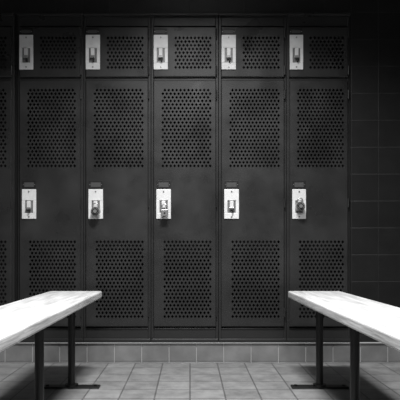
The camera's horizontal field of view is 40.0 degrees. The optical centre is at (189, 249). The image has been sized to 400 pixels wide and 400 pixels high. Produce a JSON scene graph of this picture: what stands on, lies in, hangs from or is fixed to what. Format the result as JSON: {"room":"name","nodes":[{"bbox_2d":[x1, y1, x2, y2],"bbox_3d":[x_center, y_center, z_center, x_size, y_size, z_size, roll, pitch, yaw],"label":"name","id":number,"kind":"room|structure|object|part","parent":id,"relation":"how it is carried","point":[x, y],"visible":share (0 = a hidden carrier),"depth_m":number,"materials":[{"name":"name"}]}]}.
{"room":"changing room","nodes":[
{"label":"changing room","id":0,"kind":"room"},
{"bbox_2d":[0,0,399,341],"bbox_3d":[0.282,-0.742,3.352,4.836,2.750,0.496,0,0,0],"label":"wall","id":1,"kind":"structure","parent":0,"point":[374,24],"depth_m":3.10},
{"bbox_2d":[0,13,14,305],"bbox_3d":[-1.182,-0.406,3.282,0.381,1.853,0.436,0,0,0],"label":"locker","id":2,"kind":"object","parent":1,"relation":"attached to","point":[7,20],"visible":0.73,"depth_m":3.09,"materials":[{"name":"black metal"}]},
{"bbox_3d":[-1.182,-1.115,3.092,0.354,0.283,0.013,0,0,0],"label":"door","id":3,"kind":"part","parent":2,"relation":"part of","materials":[{"name":"paint"}]},
{"bbox_3d":[-1.182,-0.262,3.092,0.354,1.388,0.013,0,0,0],"label":"door","id":4,"kind":"part","parent":2,"relation":"part of","materials":[{"name":"paint"}]},
{"bbox_2d":[15,15,17,301],"bbox_3d":[-0.983,-0.406,3.256,0.015,1.853,0.288,0,0,0],"label":"trim","id":5,"kind":"structure","parent":1,"relation":"attached to","point":[16,16],"depth_m":3.11,"materials":[{"name":"black metal"}]},
{"bbox_2d":[17,13,83,341],"bbox_3d":[-0.788,-0.406,3.282,0.373,1.853,0.436,0,0,0],"label":"locker","id":6,"kind":"object","parent":1,"relation":"attached to","point":[50,45],"visible":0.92,"depth_m":3.09,"materials":[{"name":"black metal"}]},
{"bbox_3d":[-0.922,-1.227,3.084,0.072,0.037,0.004,0,0,0],"label":"number plate","id":7,"kind":"part","parent":6,"relation":"part of","materials":[{"name":"black plastic"}]},
{"bbox_3d":[-0.920,-1.111,3.075,0.078,0.195,0.022,0,0,0],"label":"handle","id":8,"kind":"part","parent":6,"relation":"part of","materials":[{"name":"metal"}]},
{"bbox_3d":[-0.904,-0.258,3.075,0.080,0.167,0.022,0,0,0],"label":"handle","id":9,"kind":"part","parent":6,"relation":"part of","materials":[{"name":"metal"}]},
{"bbox_3d":[-0.904,-0.367,3.084,0.075,0.045,0.004,0,0,0],"label":"number plate","id":10,"kind":"part","parent":6,"relation":"part of","materials":[{"name":"black plastic"}]},
{"bbox_3d":[-0.788,-1.115,3.092,0.346,0.283,0.013,0,0,0],"label":"door","id":11,"kind":"part","parent":6,"relation":"part of","materials":[{"name":"paint"}]},
{"bbox_3d":[-0.788,-0.262,3.092,0.346,1.388,0.013,0,0,0],"label":"door","id":12,"kind":"part","parent":6,"relation":"part of","materials":[{"name":"paint"}]},
{"bbox_2d":[83,13,150,341],"bbox_3d":[-0.411,-0.406,3.282,0.381,1.853,0.436,0,0,0],"label":"locker","id":13,"kind":"object","parent":1,"relation":"attached to","point":[117,46],"visible":0.96,"depth_m":3.09,"materials":[{"name":"black metal"}]},
{"bbox_3d":[-0.548,-1.227,3.084,0.074,0.037,0.004,0,0,0],"label":"number plate","id":14,"kind":"part","parent":13,"relation":"part of","materials":[{"name":"black plastic"}]},
{"bbox_3d":[-0.546,-1.111,3.075,0.080,0.195,0.022,0,0,0],"label":"handle","id":15,"kind":"part","parent":13,"relation":"part of","materials":[{"name":"metal"}]},
{"bbox_2d":[91,203,99,215],"bbox_3d":[-0.525,-0.226,3.045,0.052,0.076,0.032,0,0,0],"label":"padlock","id":16,"kind":"object","parent":13,"relation":"attached to","point":[95,211],"visible":1,"depth_m":3.04,"materials":[{"name":"silver metal"}]},
{"bbox_3d":[-0.530,-0.258,3.075,0.082,0.167,0.022,0,0,0],"label":"handle","id":17,"kind":"part","parent":13,"relation":"part of","materials":[{"name":"metal"}]},
{"bbox_3d":[-0.530,-0.367,3.084,0.076,0.045,0.004,0,0,0],"label":"number plate","id":18,"kind":"part","parent":13,"relation":"part of","materials":[{"name":"black plastic"}]},
{"bbox_3d":[-0.411,-1.115,3.092,0.354,0.283,0.013,0,0,0],"label":"door","id":19,"kind":"part","parent":13,"relation":"part of","materials":[{"name":"paint"}]},
{"bbox_3d":[-0.411,-0.262,3.092,0.354,1.388,0.013,0,0,0],"label":"door","id":20,"kind":"part","parent":13,"relation":"part of","materials":[{"name":"paint"}]},
{"bbox_2d":[151,13,217,341],"bbox_3d":[-0.030,-0.406,3.282,0.381,1.853,0.436,0,0,0],"label":"locker","id":21,"kind":"object","parent":1,"relation":"attached to","point":[184,46],"visible":0.99,"depth_m":3.09,"materials":[{"name":"black metal"}]},
{"bbox_3d":[-0.167,-1.227,3.084,0.073,0.037,0.004,0,0,0],"label":"number plate","id":22,"kind":"part","parent":21,"relation":"part of","materials":[{"name":"black plastic"}]},
{"bbox_3d":[-0.164,-1.111,3.075,0.080,0.195,0.022,0,0,0],"label":"handle","id":23,"kind":"part","parent":21,"relation":"part of","materials":[{"name":"metal"}]},
{"bbox_3d":[-0.148,-0.367,3.084,0.076,0.045,0.004,0,0,0],"label":"number plate","id":24,"kind":"part","parent":21,"relation":"part of","materials":[{"name":"black plastic"}]},
{"bbox_3d":[-0.148,-0.258,3.075,0.082,0.167,0.022,0,0,0],"label":"handle","id":25,"kind":"part","parent":21,"relation":"part of","materials":[{"name":"metal"}]},
{"bbox_2d":[161,204,167,215],"bbox_3d":[-0.141,-0.224,3.051,0.040,0.070,0.020,0,0,0],"label":"padlock","id":26,"kind":"object","parent":21,"relation":"attached to","point":[164,212],"visible":1,"depth_m":3.04,"materials":[{"name":"silver metal"}]},
{"bbox_3d":[-0.030,-1.115,3.092,0.354,0.283,0.013,0,0,0],"label":"door","id":27,"kind":"part","parent":21,"relation":"part of","materials":[{"name":"paint"}]},
{"bbox_2d":[0,342,399,362],"bbox_3d":[0.282,0.577,3.091,4.836,0.112,0.042,0,0,0],"label":"baseboard","id":28,"kind":"structure","parent":1,"relation":"attached to","point":[21,352],"depth_m":3.10,"materials":[{"name":"tile"}]},
{"bbox_2d":[218,13,286,341],"bbox_3d":[0.353,-0.406,3.282,0.384,1.853,0.436,0,0,0],"label":"locker","id":29,"kind":"object","parent":1,"relation":"attached to","point":[251,46],"visible":1,"depth_m":3.09,"materials":[{"name":"black metal"}]},
{"bbox_3d":[0.215,-1.227,3.084,0.074,0.037,0.004,0,0,0],"label":"number plate","id":30,"kind":"part","parent":29,"relation":"part of","materials":[{"name":"black plastic"}]},
{"bbox_3d":[0.217,-1.111,3.075,0.081,0.195,0.022,0,0,0],"label":"handle","id":31,"kind":"part","parent":29,"relation":"part of","materials":[{"name":"metal"}]},
{"bbox_3d":[0.234,-0.367,3.084,0.077,0.045,0.004,0,0,0],"label":"number plate","id":32,"kind":"part","parent":29,"relation":"part of","materials":[{"name":"black plastic"}]},
{"bbox_3d":[0.234,-0.258,3.075,0.082,0.167,0.022,0,0,0],"label":"handle","id":33,"kind":"part","parent":29,"relation":"part of","materials":[{"name":"metal"}]},
{"bbox_3d":[0.353,-1.115,3.092,0.357,0.283,0.013,0,0,0],"label":"door","id":34,"kind":"part","parent":29,"relation":"part of","materials":[{"name":"paint"}]},
{"bbox_3d":[0.353,-0.262,3.092,0.357,1.388,0.013,0,0,0],"label":"door","id":35,"kind":"part","parent":29,"relation":"part of","materials":[{"name":"paint"}]},
{"bbox_2d":[286,13,350,341],"bbox_3d":[0.725,-0.406,3.282,0.359,1.853,0.436,0,0,0],"label":"locker","id":36,"kind":"object","parent":1,"relation":"attached to","point":[317,44],"visible":0.88,"depth_m":3.09,"materials":[{"name":"black metal"}]},
{"bbox_3d":[0.596,-1.227,3.084,0.069,0.037,0.004,0,0,0],"label":"number plate","id":37,"kind":"part","parent":36,"relation":"part of","materials":[{"name":"black plastic"}]},
{"bbox_3d":[0.598,-1.111,3.075,0.076,0.195,0.022,0,0,0],"label":"handle","id":38,"kind":"part","parent":36,"relation":"part of","materials":[{"name":"metal"}]},
{"bbox_3d":[0.613,-0.367,3.084,0.072,0.045,0.004,0,0,0],"label":"number plate","id":39,"kind":"part","parent":36,"relation":"part of","materials":[{"name":"black plastic"}]},
{"bbox_3d":[0.613,-0.258,3.075,0.077,0.167,0.022,0,0,0],"label":"handle","id":40,"kind":"part","parent":36,"relation":"part of","materials":[{"name":"metal"}]},
{"bbox_2d":[295,198,304,210],"bbox_3d":[0.613,-0.255,3.045,0.052,0.076,0.032,0,0,0],"label":"padlock","id":41,"kind":"object","parent":36,"relation":"attached to","point":[299,206],"visible":1,"depth_m":3.04,"materials":[{"name":"silver metal"}]},
{"bbox_3d":[0.725,-1.115,3.092,0.332,0.283,0.013,0,0,0],"label":"door","id":42,"kind":"part","parent":36,"relation":"part of","materials":[{"name":"paint"}]},
{"bbox_3d":[0.725,-0.262,3.092,0.332,1.388,0.013,0,0,0],"label":"door","id":43,"kind":"part","parent":36,"relation":"part of","materials":[{"name":"paint"}]},
{"bbox_2d":[0,362,399,399],"bbox_3d":[0.282,0.683,1.000,5.036,0.100,5.200,0,0,0],"label":"floor","id":44,"kind":"structure","parent":0,"point":[118,381],"depth_m":2.66,"materials":[{"name":"tile"}]},
{"bbox_2d":[0,291,101,399],"bbox_3d":[-0.566,0.421,1.899,0.304,0.423,1.830,0,0,0],"label":"bench","id":45,"kind":"object","parent":44,"relation":"on","point":[21,319],"visible":1,"depth_m":1.98,"materials":[{"name":"white wood"}]},
{"bbox_3d":[-0.585,0.228,1.899,0.267,0.036,1.830,0,0,0],"label":"seat","id":46,"kind":"part","parent":45,"relation":"part of","materials":[{"name":"white wood"}]},
{"bbox_2d":[288,291,399,399],"bbox_3d":[0.618,0.421,1.899,0.304,0.423,1.830,0,0,0],"label":"bench","id":47,"kind":"object","parent":44,"relation":"on","point":[379,321],"visible":1,"depth_m":1.98,"materials":[{"name":"white wood"}]},
{"bbox_3d":[0.636,0.228,1.899,0.267,0.036,1.830,0,0,0],"label":"seat","id":48,"kind":"part","parent":47,"relation":"part of","materials":[{"name":"white wood"}]}
]}

